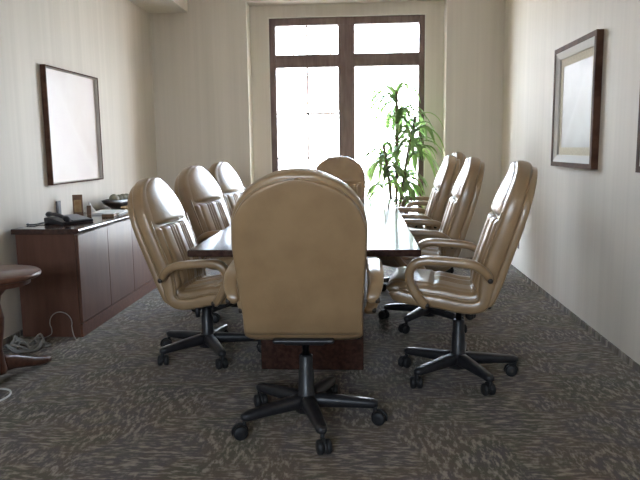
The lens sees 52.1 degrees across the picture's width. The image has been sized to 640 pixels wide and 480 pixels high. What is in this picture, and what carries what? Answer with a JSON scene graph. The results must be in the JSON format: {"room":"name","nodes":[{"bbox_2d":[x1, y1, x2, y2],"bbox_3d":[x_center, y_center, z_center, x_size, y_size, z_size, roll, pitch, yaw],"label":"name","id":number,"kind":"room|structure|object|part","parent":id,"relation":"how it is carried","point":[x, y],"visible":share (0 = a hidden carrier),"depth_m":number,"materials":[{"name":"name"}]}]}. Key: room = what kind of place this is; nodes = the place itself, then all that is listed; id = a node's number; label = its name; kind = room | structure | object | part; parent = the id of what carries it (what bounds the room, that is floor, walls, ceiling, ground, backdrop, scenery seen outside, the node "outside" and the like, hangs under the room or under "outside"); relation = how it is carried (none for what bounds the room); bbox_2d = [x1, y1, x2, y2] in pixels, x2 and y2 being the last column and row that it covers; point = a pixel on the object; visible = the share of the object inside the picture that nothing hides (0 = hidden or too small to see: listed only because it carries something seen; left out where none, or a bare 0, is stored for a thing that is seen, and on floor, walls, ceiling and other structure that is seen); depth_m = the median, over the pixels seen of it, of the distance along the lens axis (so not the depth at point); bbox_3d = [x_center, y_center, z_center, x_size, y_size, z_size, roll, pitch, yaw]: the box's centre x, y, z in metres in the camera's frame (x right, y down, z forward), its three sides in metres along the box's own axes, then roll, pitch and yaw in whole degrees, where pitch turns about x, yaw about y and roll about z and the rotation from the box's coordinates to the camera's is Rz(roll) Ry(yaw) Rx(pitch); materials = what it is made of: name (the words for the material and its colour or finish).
{"room":"conference room","nodes":[
{"label":"conference room","id":0,"kind":"room"},
{"bbox_2d":[0,0,156,338],"bbox_3d":[-2.242,-0.596,2.511,0.200,2.980,9.640,0,8,4],"label":"wall","id":1,"kind":"structure","parent":0,"point":[109,41],"depth_m":5.05,"materials":[{"name":"beige paint"}]},
{"bbox_2d":[3,329,22,345],"bbox_3d":[-2.111,0.848,2.808,0.012,0.035,9.440,0,8,4],"label":"baseboard","id":2,"kind":"structure","parent":1,"relation":"attached to","point":[8,339],"depth_m":4.27,"materials":[{"name":"carpet"}]},
{"bbox_2d":[56,201,61,213],"bbox_3d":[-1.976,-0.240,4.953,0.008,0.110,0.070,0,8,4],"label":"wall jack","id":3,"kind":"object","parent":1,"relation":"attached to","point":[58,203],"visible":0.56,"depth_m":4.94,"materials":[{"name":"grey"}]},
{"bbox_2d":[39,64,103,184],"bbox_3d":[-1.946,-0.892,5.200,0.040,0.863,0.945,0,8,4],"label":"framed picture","id":4,"kind":"object","parent":1,"relation":"attached to","point":[70,99],"visible":1,"depth_m":5.16,"materials":[{"name":"brown wood"}]},
{"bbox_2d":[129,0,187,12],"bbox_3d":[-1.944,-1.943,2.403,0.420,0.290,9.440,0,8,4],"label":"ceiling","id":5,"kind":"structure","parent":0,"point":[151,6],"depth_m":6.78,"materials":[{"name":"paint"}]},
{"bbox_2d":[0,257,639,479],"bbox_3d":[-0.221,0.909,2.754,4.190,0.120,9.960,0,8,4],"label":"floor","id":6,"kind":"structure","parent":0,"point":[104,407],"depth_m":3.09,"materials":[{"name":"carpet"}]},
{"bbox_2d":[0,388,11,401],"bbox_3d":[-1.682,0.787,3.291,0.240,0.010,0.225,0,8,4],"label":"cord","id":7,"kind":"object","parent":6,"relation":"on","point":[9,390],"visible":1,"depth_m":3.33,"materials":[{"name":"white plastic"}]},
{"bbox_2d":[0,265,51,374],"bbox_3d":[-1.699,0.465,3.461,0.500,0.602,0.696,3,9,26],"label":"end table","id":8,"kind":"object","parent":6,"relation":"on","point":[11,276],"visible":1,"depth_m":3.45,"materials":[{"name":"brown wood"}]},
{"bbox_2d":[4,333,51,352],"bbox_3d":[-1.837,0.640,4.115,0.261,0.076,0.252,0,8,4],"label":"cable coil","id":9,"kind":"object","parent":6,"relation":"on","point":[33,347],"visible":1,"depth_m":4.06,"materials":[{"name":"grey plastic"}]},
{"bbox_2d":[44,312,76,339],"bbox_3d":[-1.702,0.558,4.297,0.235,0.181,0.032,1,8,11],"label":"cord","id":10,"kind":"object","parent":6,"relation":"on","point":[56,312],"visible":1,"depth_m":4.29,"materials":[{"name":"grey plastic"}]},
{"bbox_2d":[11,207,156,336],"bbox_3d":[-1.690,0.111,5.540,0.453,0.725,2.560,0,8,4],"label":"credenza","id":11,"kind":"object","parent":6,"relation":"on","point":[91,272],"visible":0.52,"depth_m":4.35,"materials":[{"name":"brown wood"}]},
{"bbox_2d":[26,211,92,224],"bbox_3d":[-1.818,-0.158,4.557,0.273,0.083,0.385,4,9,31],"label":"desk phone","id":12,"kind":"object","parent":11,"relation":"on","point":[59,219],"visible":1,"depth_m":4.52,"materials":[{"name":"black plastic"}]},
{"bbox_3d":[-1.729,-0.159,4.617,0.158,0.033,0.150,4,9,31],"label":"keypad panel","id":13,"kind":"part","parent":12,"relation":"part of","materials":[{"name":"grey plastic"}]},
{"bbox_2d":[72,194,83,215],"bbox_3d":[-1.863,-0.267,5.042,0.072,0.165,0.026,-3,8,-16],"label":"picture frame","id":14,"kind":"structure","parent":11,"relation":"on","point":[77,200],"depth_m":5.03,"materials":[{"name":"brown wood"}]},
{"bbox_2d":[87,205,90,214],"bbox_3d":[-1.799,-0.231,5.105,0.032,0.075,0.024,-3,8,-13],"label":"box","id":15,"kind":"object","parent":11,"relation":"on","point":[89,206],"visible":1,"depth_m":5.09,"materials":[{"name":"brown wood"}]},
{"bbox_2d":[83,202,95,212],"bbox_3d":[-1.871,-0.263,5.309,0.118,0.085,0.111,0,8,4],"label":"folded napkin","id":16,"kind":"object","parent":11,"relation":"on","point":[89,203],"visible":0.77,"depth_m":5.30,"materials":[{"name":"white paper"}]},
{"bbox_3d":[-1.563,0.224,4.540,0.018,0.585,0.494,0,8,4],"label":"door","id":17,"kind":"part","parent":11,"relation":"part of","materials":[{"name":"brown wood"}]},
{"bbox_2d":[91,209,127,214],"bbox_3d":[-1.689,-0.224,5.260,0.231,0.015,0.308,-1,8,-3],"label":"paper stack","id":18,"kind":"object","parent":11,"relation":"on","point":[118,211],"visible":0.81,"depth_m":5.24,"materials":[{"name":"white paper"}]},
{"bbox_2d":[102,212,116,216],"bbox_3d":[-1.606,-0.193,4.996,0.090,0.026,0.090,-1,8,-2],"label":"box","id":19,"kind":"object","parent":11,"relation":"on","point":[110,214],"visible":1,"depth_m":4.95,"materials":[{"name":"brown wood"}]},
{"bbox_2d":[101,199,127,208],"bbox_3d":[-1.757,-0.330,5.756,0.196,0.090,0.720,0,8,4],"label":"bowl","id":20,"kind":"object","parent":11,"relation":"on","point":[116,204],"visible":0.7,"depth_m":5.55,"materials":[{"name":"black"}]},
{"bbox_2d":[109,194,118,200],"bbox_3d":[-1.766,-0.352,5.622,0.084,0.084,0.097,0,8,4],"label":"decor stone","id":21,"kind":"object","parent":20,"relation":"in","point":[112,197],"visible":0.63,"depth_m":5.59,"materials":[{"name":"beige stone"}]},
{"bbox_3d":[-1.531,0.155,5.032,0.018,0.585,0.494,0,8,4],"label":"door","id":22,"kind":"part","parent":11,"relation":"part of","materials":[{"name":"brown wood"}]},
{"bbox_3d":[-1.499,0.085,5.524,0.018,0.585,0.494,0,8,4],"label":"door","id":23,"kind":"part","parent":11,"relation":"part of","materials":[{"name":"brown wood"}]},
{"bbox_2d":[128,177,260,369],"bbox_3d":[-0.695,0.160,3.871,0.749,1.065,0.700,1,8,10],"label":"chair","id":24,"kind":"object","parent":6,"relation":"on","point":[164,235],"visible":0.85,"depth_m":3.69,"materials":[{"name":"leather"}]},
{"bbox_3d":[-0.934,-0.006,3.883,0.224,0.686,0.522,-3,7,10],"label":"panel","id":25,"kind":"part","parent":24,"relation":"part of","materials":[{"name":"leather"}]},
{"bbox_2d":[146,177,184,224],"bbox_3d":[-0.936,-0.229,3.851,0.159,0.283,0.504,-3,7,10],"label":"cushion","id":26,"kind":"object","parent":24,"relation":"on","point":[163,207],"depth_m":3.77,"materials":[{"name":"leather"}]},
{"bbox_2d":[155,220,205,289],"bbox_3d":[-0.834,0.076,3.877,0.178,0.368,0.491,-3,7,10],"label":"lumbar cushion","id":27,"kind":"object","parent":24,"relation":"on","point":[173,238],"depth_m":3.71,"materials":[{"name":"leather"}]},
{"bbox_3d":[-0.801,0.604,3.803,0.283,0.060,0.068,-8,11,-42],"label":"leg","id":28,"kind":"part","parent":24,"relation":"part of","materials":[{"name":"black plastic"}]},
{"bbox_3d":[-0.826,0.576,4.007,0.283,0.060,0.068,4,9,29],"label":"leg","id":29,"kind":"part","parent":24,"relation":"part of","materials":[{"name":"black plastic"}]},
{"bbox_3d":[-0.680,0.239,3.563,0.416,0.266,0.081,-3,7,10],"label":"armrest","id":30,"kind":"part","parent":24,"relation":"part of","materials":[{"name":"leather"}]},
{"bbox_3d":[-0.673,0.391,3.726,0.031,0.060,0.169,-3,7,10],"label":"lever","id":31,"kind":"part","parent":24,"relation":"part of","materials":[{"name":"black plastic"}]},
{"bbox_2d":[177,274,222,296],"bbox_3d":[-0.578,0.260,3.859,0.516,0.142,0.504,-3,7,10],"label":"seat cushion","id":32,"kind":"object","parent":24,"relation":"on","point":[188,285],"depth_m":3.70,"materials":[{"name":"leather"}]},
{"bbox_3d":[-0.597,0.607,3.763,0.068,0.060,0.283,-4,9,-25],"label":"leg","id":33,"kind":"part","parent":24,"relation":"part of","materials":[{"name":"black plastic"}]},
{"bbox_3d":[-0.637,0.561,4.093,0.068,0.060,0.283,1,8,11],"label":"leg","id":34,"kind":"part","parent":24,"relation":"part of","materials":[{"name":"black plastic"}]},
{"bbox_3d":[-0.496,0.580,3.942,0.283,0.060,0.068,-2,8,-7],"label":"leg","id":35,"kind":"part","parent":24,"relation":"part of","materials":[{"name":"black plastic"}]},
{"bbox_2d":[174,165,237,322],"bbox_3d":[-0.650,0.000,4.864,0.749,1.103,0.688,2,8,18],"label":"chair","id":36,"kind":"object","parent":6,"relation":"on","point":[199,195],"visible":0.48,"depth_m":4.72,"materials":[{"name":"leather"}]},
{"bbox_3d":[-0.881,-0.189,4.912,0.224,0.686,0.522,-2,7,18],"label":"panel","id":37,"kind":"part","parent":36,"relation":"part of","materials":[{"name":"leather"}]},
{"bbox_2d":[188,166,221,202],"bbox_3d":[-0.883,-0.412,4.880,0.159,0.283,0.504,-2,7,18],"label":"cushion","id":38,"kind":"object","parent":36,"relation":"on","point":[202,187],"depth_m":4.81,"materials":[{"name":"leather"}]},
{"bbox_3d":[-0.678,0.061,4.560,0.416,0.266,0.081,-2,7,18],"label":"armrest","id":39,"kind":"part","parent":36,"relation":"part of","materials":[{"name":"leather"}]},
{"bbox_2d":[194,200,230,238],"bbox_3d":[-0.784,-0.105,4.892,0.178,0.368,0.491,-2,7,18],"label":"lumbar cushion","id":40,"kind":"object","parent":36,"relation":"on","point":[209,215],"depth_m":4.76,"materials":[{"name":"leather"}]},
{"bbox_2d":[211,257,227,259],"bbox_3d":[-0.537,0.084,4.840,0.516,0.142,0.504,-2,7,18],"label":"seat cushion","id":41,"kind":"object","parent":36,"relation":"on","point":[218,258],"depth_m":4.66,"materials":[{"name":"leather"}]},
{"bbox_3d":[-0.708,0.468,4.766,0.068,0.060,0.283,3,9,28],"label":"leg","id":42,"kind":"part","parent":36,"relation":"part of","materials":[{"name":"black plastic"}]},
{"bbox_2d":[207,162,244,216],"bbox_3d":[-0.578,-0.124,5.710,0.739,1.114,0.688,2,8,16],"label":"chair","id":43,"kind":"object","parent":6,"relation":"on","point":[228,181],"visible":0.24,"depth_m":5.60,"materials":[{"name":"leather"}]},
{"bbox_2d":[218,162,242,192],"bbox_3d":[-0.810,-0.540,5.716,0.159,0.283,0.504,-2,7,16],"label":"cushion","id":44,"kind":"object","parent":43,"relation":"on","point":[229,181],"depth_m":5.65,"materials":[{"name":"leather"}]},
{"bbox_2d":[223,192,241,216],"bbox_3d":[-0.716,-0.232,5.734,0.178,0.368,0.491,-2,7,16],"label":"lumbar cushion","id":45,"kind":"object","parent":43,"relation":"on","point":[231,198],"depth_m":5.56,"materials":[{"name":"leather"}]},
{"bbox_2d":[187,199,420,369],"bbox_3d":[0.021,0.204,4.647,1.114,0.744,3.030,0,8,4],"label":"conference table","id":46,"kind":"object","parent":6,"relation":"on","point":[389,235],"visible":0.27,"depth_m":3.62,"materials":[{"name":"brown wood"}]},
{"bbox_2d":[223,168,387,455],"bbox_3d":[-0.058,0.255,2.850,0.706,1.144,0.754,0,8,2],"label":"chair","id":47,"kind":"object","parent":6,"relation":"on","point":[296,273],"visible":1,"depth_m":2.59,"materials":[{"name":"leather"}]},
{"bbox_3d":[-0.368,0.240,2.931,0.081,0.266,0.416,0,12,2],"label":"armrest","id":48,"kind":"part","parent":47,"relation":"part of","materials":[{"name":"leather"}]},
{"bbox_3d":[-0.211,0.730,2.849,0.283,0.060,0.068,-6,9,-31],"label":"leg","id":49,"kind":"part","parent":47,"relation":"part of","materials":[{"name":"black plastic"}]},
{"bbox_3d":[-0.194,0.701,3.053,0.283,0.060,0.068,6,11,41],"label":"leg","id":50,"kind":"part","parent":47,"relation":"part of","materials":[{"name":"black plastic"}]},
{"bbox_3d":[-0.079,0.085,2.586,0.522,0.686,0.224,0,12,2],"label":"panel","id":51,"kind":"part","parent":47,"relation":"part of","materials":[{"name":"leather"}]},
{"bbox_3d":[-0.063,0.512,2.910,0.051,0.230,0.052,0,8,2],"label":"gas lift rod","id":52,"kind":"part","parent":47,"relation":"part of","materials":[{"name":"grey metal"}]},
{"bbox_3d":[-0.020,0.739,2.768,0.068,0.060,0.283,-3,8,-13],"label":"leg","id":53,"kind":"part","parent":47,"relation":"part of","materials":[{"name":"black plastic"}]},
{"bbox_3d":[0.009,0.692,3.099,0.068,0.060,0.283,3,9,23],"label":"leg","id":54,"kind":"part","parent":47,"relation":"part of","materials":[{"name":"black plastic"}]},
{"bbox_3d":[0.116,0.715,2.923,0.283,0.060,0.068,0,8,5],"label":"leg","id":55,"kind":"part","parent":47,"relation":"part of","materials":[{"name":"black plastic"}]},
{"bbox_3d":[0.238,0.236,2.907,0.081,0.266,0.416,0,12,2],"label":"armrest","id":56,"kind":"part","parent":47,"relation":"part of","materials":[{"name":"leather"}]},
{"bbox_2d":[315,156,364,198],"bbox_3d":[0.165,-0.254,6.472,0.707,1.138,0.708,0,8,6],"label":"chair","id":57,"kind":"object","parent":6,"relation":"on","point":[348,170],"visible":0.27,"depth_m":6.59,"materials":[{"name":"leather"}]},
{"bbox_2d":[319,156,360,182],"bbox_3d":[0.191,-0.704,6.634,0.504,0.283,0.159,0,8,6],"label":"cushion","id":58,"kind":"object","parent":57,"relation":"on","point":[346,169],"depth_m":6.60,"materials":[{"name":"leather"}]},
{"bbox_2d":[347,184,361,198],"bbox_3d":[0.188,-0.384,6.601,0.491,0.368,0.178,0,8,6],"label":"lumbar cushion","id":59,"kind":"object","parent":57,"relation":"on","point":[357,188],"depth_m":6.56,"materials":[{"name":"leather"}]},
{"bbox_2d":[355,82,444,212],"bbox_3d":[0.855,-0.726,7.006,0.963,1.908,0.685,0,8,4],"label":"dracaena","id":60,"kind":"object","parent":6,"relation":"on","point":[397,117],"visible":0.9,"depth_m":6.92,"materials":[{"name":"plant"}]},
{"bbox_2d":[382,155,459,290],"bbox_3d":[0.811,-0.137,5.545,0.708,1.148,0.688,0,8,7],"label":"chair","id":61,"kind":"object","parent":6,"relation":"on","point":[447,175],"visible":0.54,"depth_m":5.26,"materials":[{"name":"leather"}]},
{"bbox_3d":[0.797,-0.161,5.852,0.416,0.266,0.081,0,8,7],"label":"armrest","id":62,"kind":"part","parent":61,"relation":"part of","materials":[{"name":"leather"}]},
{"bbox_3d":[0.726,-0.077,5.255,0.416,0.266,0.081,0,8,7],"label":"armrest","id":63,"kind":"part","parent":61,"relation":"part of","materials":[{"name":"leather"}]},
{"bbox_2d":[408,227,427,239],"bbox_3d":[0.717,-0.053,5.568,0.516,0.142,0.504,0,8,7],"label":"seat cushion","id":64,"kind":"object","parent":61,"relation":"on","point":[424,228],"depth_m":5.34,"materials":[{"name":"leather"}]},
{"bbox_2d":[423,188,437,229],"bbox_3d":[0.956,-0.251,5.511,0.178,0.368,0.491,0,8,7],"label":"lumbar cushion","id":65,"kind":"object","parent":61,"relation":"on","point":[431,211],"depth_m":5.29,"materials":[{"name":"leather"}]},
{"bbox_2d":[434,156,446,188],"bbox_3d":[1.030,-0.560,5.459,0.159,0.283,0.504,0,8,7],"label":"cushion","id":66,"kind":"object","parent":61,"relation":"on","point":[440,182],"depth_m":5.28,"materials":[{"name":"leather"}]},
{"bbox_3d":[1.049,-0.338,5.488,0.224,0.686,0.522,0,8,7],"label":"panel","id":67,"kind":"part","parent":61,"relation":"part of","materials":[{"name":"leather"}]},
{"bbox_2d":[377,157,484,333],"bbox_3d":[0.752,0.008,4.515,0.719,1.149,0.706,0,8,9],"label":"chair","id":68,"kind":"object","parent":6,"relation":"on","point":[461,206],"visible":0.62,"depth_m":4.25,"materials":[{"name":"leather"}]},
{"bbox_3d":[0.593,0.469,4.631,0.283,0.060,0.068,2,8,20],"label":"leg","id":69,"kind":"part","parent":68,"relation":"part of","materials":[{"name":"black plastic"}]},
{"bbox_3d":[0.651,0.496,4.434,0.068,0.060,0.283,5,10,37],"label":"leg","id":70,"kind":"part","parent":68,"relation":"part of","materials":[{"name":"black plastic"}]},
{"bbox_3d":[0.651,0.064,4.220,0.416,0.266,0.081,1,8,9],"label":"armrest","id":71,"kind":"part","parent":68,"relation":"part of","materials":[{"name":"leather"}]},
{"bbox_3d":[0.742,-0.021,4.814,0.416,0.266,0.081,1,8,9],"label":"armrest","id":72,"kind":"part","parent":68,"relation":"part of","materials":[{"name":"leather"}]},
{"bbox_2d":[407,246,441,257],"bbox_3d":[0.651,0.086,4.533,0.516,0.142,0.504,1,8,9],"label":"seat cushion","id":73,"kind":"object","parent":68,"relation":"on","point":[428,251],"depth_m":4.36,"materials":[{"name":"leather"}]},
{"bbox_3d":[0.858,0.494,4.427,0.068,0.060,0.283,-6,10,-34],"label":"leg","id":74,"kind":"part","parent":68,"relation":"part of","materials":[{"name":"black plastic"}]},
{"bbox_2d":[438,196,456,254],"bbox_3d":[0.893,-0.106,4.468,0.178,0.368,0.491,1,8,9],"label":"lumbar cushion","id":75,"kind":"object","parent":68,"relation":"on","point":[448,226],"depth_m":4.25,"materials":[{"name":"leather"}]},
{"bbox_2d":[452,157,469,198],"bbox_3d":[0.972,-0.414,4.412,0.159,0.283,0.504,1,8,9],"label":"cushion","id":76,"kind":"object","parent":68,"relation":"on","point":[461,188],"depth_m":4.23,"materials":[{"name":"leather"}]},
{"bbox_3d":[0.987,-0.191,4.441,0.224,0.686,0.522,1,8,9],"label":"panel","id":77,"kind":"part","parent":68,"relation":"part of","materials":[{"name":"leather"}]},
{"bbox_2d":[400,152,465,272],"bbox_3d":[1.082,-0.292,6.553,0.708,1.168,0.700,0,8,4],"label":"chair","id":78,"kind":"object","parent":6,"relation":"on","point":[423,200],"visible":0.2,"depth_m":6.32,"materials":[{"name":"leather"}]},
{"bbox_3d":[1.051,-0.325,6.851,0.416,0.266,0.081,0,8,4],"label":"armrest","id":79,"kind":"part","parent":78,"relation":"part of","materials":[{"name":"leather"}]},
{"bbox_3d":[1.012,-0.240,6.252,0.416,0.266,0.081,0,8,4],"label":"armrest","id":80,"kind":"part","parent":78,"relation":"part of","materials":[{"name":"leather"}]},
{"bbox_2d":[386,160,537,395],"bbox_3d":[0.734,0.163,3.425,0.729,1.146,0.688,1,8,12],"label":"chair","id":81,"kind":"object","parent":6,"relation":"on","point":[413,284],"visible":1,"depth_m":3.21,"materials":[{"name":"leather"}]},
{"bbox_3d":[0.591,0.615,3.592,0.283,0.060,0.068,5,10,35],"label":"leg","id":82,"kind":"part","parent":81,"relation":"part of","materials":[{"name":"black plastic"}]},
{"bbox_2d":[386,266,476,299],"bbox_3d":[0.630,0.234,3.457,0.516,0.142,0.504,3,9,11],"label":"seat cushion","id":83,"kind":"object","parent":81,"relation":"on","point":[433,285],"depth_m":3.27,"materials":[{"name":"leather"}]},
{"bbox_3d":[0.594,0.644,3.387,0.283,0.060,0.068,-7,10,-36],"label":"leg","id":84,"kind":"part","parent":81,"relation":"part of","materials":[{"name":"black plastic"}]},
{"bbox_3d":[0.738,0.128,3.732,0.416,0.266,0.081,3,9,11],"label":"armrest","id":85,"kind":"part","parent":81,"relation":"part of","materials":[{"name":"leather"}]},
{"bbox_3d":[0.615,0.212,3.144,0.416,0.266,0.081,3,9,11],"label":"armrest","id":86,"kind":"part","parent":81,"relation":"part of","materials":[{"name":"leather"}]},
{"bbox_3d":[0.733,0.436,3.465,0.052,0.230,0.051,1,8,12],"label":"gas lift rod","id":87,"kind":"part","parent":81,"relation":"part of","materials":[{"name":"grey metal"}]},
{"bbox_3d":[0.793,0.650,3.326,0.068,0.060,0.283,-3,8,-19],"label":"leg","id":88,"kind":"part","parent":81,"relation":"part of","materials":[{"name":"black plastic"}]},
{"bbox_2d":[470,212,498,289],"bbox_3d":[0.873,0.047,3.380,0.178,0.368,0.491,3,9,11],"label":"lumbar cushion","id":89,"kind":"object","parent":81,"relation":"on","point":[486,253],"depth_m":3.16,"materials":[{"name":"leather"}]},
{"bbox_3d":[0.912,0.625,3.494,0.283,0.060,0.068,-1,8,-1],"label":"leg","id":90,"kind":"part","parent":81,"relation":"part of","materials":[{"name":"black plastic"}]},
{"bbox_2d":[491,161,516,215],"bbox_3d":[0.956,-0.258,3.319,0.159,0.283,0.504,3,9,11],"label":"cushion","id":91,"kind":"object","parent":81,"relation":"on","point":[504,203],"depth_m":3.14,"materials":[{"name":"leather"}]},
{"bbox_3d":[0.968,-0.035,3.348,0.224,0.686,0.522,3,9,11],"label":"panel","id":92,"kind":"part","parent":81,"relation":"part of","materials":[{"name":"leather"}]},
{"bbox_2d":[150,0,504,257],"bbox_3d":[0.073,-1.304,7.341,4.190,2.980,0.400,0,8,4],"label":"wall","id":93,"kind":"structure","parent":0,"point":[200,78],"depth_m":7.14,"materials":[{"name":"beige paint"}]},
{"bbox_2d":[245,2,253,183],"bbox_3d":[-0.771,-1.187,7.309,0.006,2.780,0.203,0,8,4],"label":"trim","id":94,"kind":"structure","parent":93,"relation":"attached to","point":[247,5],"depth_m":7.22,"materials":[{"name":"paint"}]},
{"bbox_2d":[267,13,425,207],"bbox_3d":[0.305,-1.195,7.363,1.734,2.552,0.056,0,8,4],"label":"trim","id":95,"kind":"structure","parent":93,"relation":"attached to","point":[268,18],"depth_m":7.21,"materials":[{"name":"paint"}]},
{"bbox_2d":[269,15,424,207],"bbox_3d":[0.308,-1.194,7.404,1.710,2.540,0.116,0,8,4],"label":"window","id":96,"kind":"structure","parent":93,"relation":"in","point":[346,60],"depth_m":7.26,"materials":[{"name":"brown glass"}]},
{"bbox_2d":[443,0,447,159],"bbox_3d":[1.361,-1.196,7.169,0.006,2.780,0.203,0,8,4],"label":"trim","id":97,"kind":"structure","parent":93,"relation":"attached to","point":[446,1],"depth_m":7.09,"materials":[{"name":"paint"}]},
{"bbox_2d":[500,0,639,364],"bbox_3d":[1.739,-0.611,2.249,0.200,2.980,9.640,0,8,4],"label":"wall","id":98,"kind":"structure","parent":0,"point":[579,242],"depth_m":4.46,"materials":[{"name":"beige paint"}]},
{"bbox_2d":[510,264,639,372],"bbox_3d":[1.659,0.833,2.560,0.012,0.035,9.440,0,8,4],"label":"baseboard","id":99,"kind":"structure","parent":98,"relation":"attached to","point":[617,351],"depth_m":4.39,"materials":[{"name":"carpet"}]},
{"bbox_2d":[551,29,603,169],"bbox_3d":[1.767,-0.938,4.549,0.045,0.863,0.900,0,8,4],"label":"framed picture","id":100,"kind":"object","parent":98,"relation":"attached to","point":[578,64],"visible":1,"depth_m":4.48,"materials":[{"name":"brown wood"}]},
{"bbox_2d":[635,94,639,172],"bbox_3d":[1.661,-0.715,2.928,0.045,0.860,1.000,0,8,4],"label":"framed picture","id":101,"kind":"object","parent":98,"relation":"attached to","point":[637,169],"visible":1,"depth_m":3.44,"materials":[{"name":"brown wood"}]},
{"label":"outside","id":102,"kind":"structure","parent":0,"visible":0},
{"bbox_2d":[359,162,416,212],"bbox_3d":[0.018,1.406,0.197,120.000,0.100,120.000,0,8,4],"label":"ground","id":103,"kind":"structure","parent":102,"point":[377,195],"depth_m":25.49,"materials":[{"name":"white"}]},
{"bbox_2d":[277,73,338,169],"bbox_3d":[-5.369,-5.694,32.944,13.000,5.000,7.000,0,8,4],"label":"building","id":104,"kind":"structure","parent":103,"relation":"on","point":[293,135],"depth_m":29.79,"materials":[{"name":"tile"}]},
{"bbox_2d":[277,26,358,168],"bbox_3d":[-0.174,-3.320,13.070,2.117,5.693,1.905,0,8,4],"label":"bare tree","id":105,"kind":"object","parent":103,"relation":"on","point":[312,102],"visible":0.64,"depth_m":13.21,"materials":[{"name":"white plant"}]}
]}

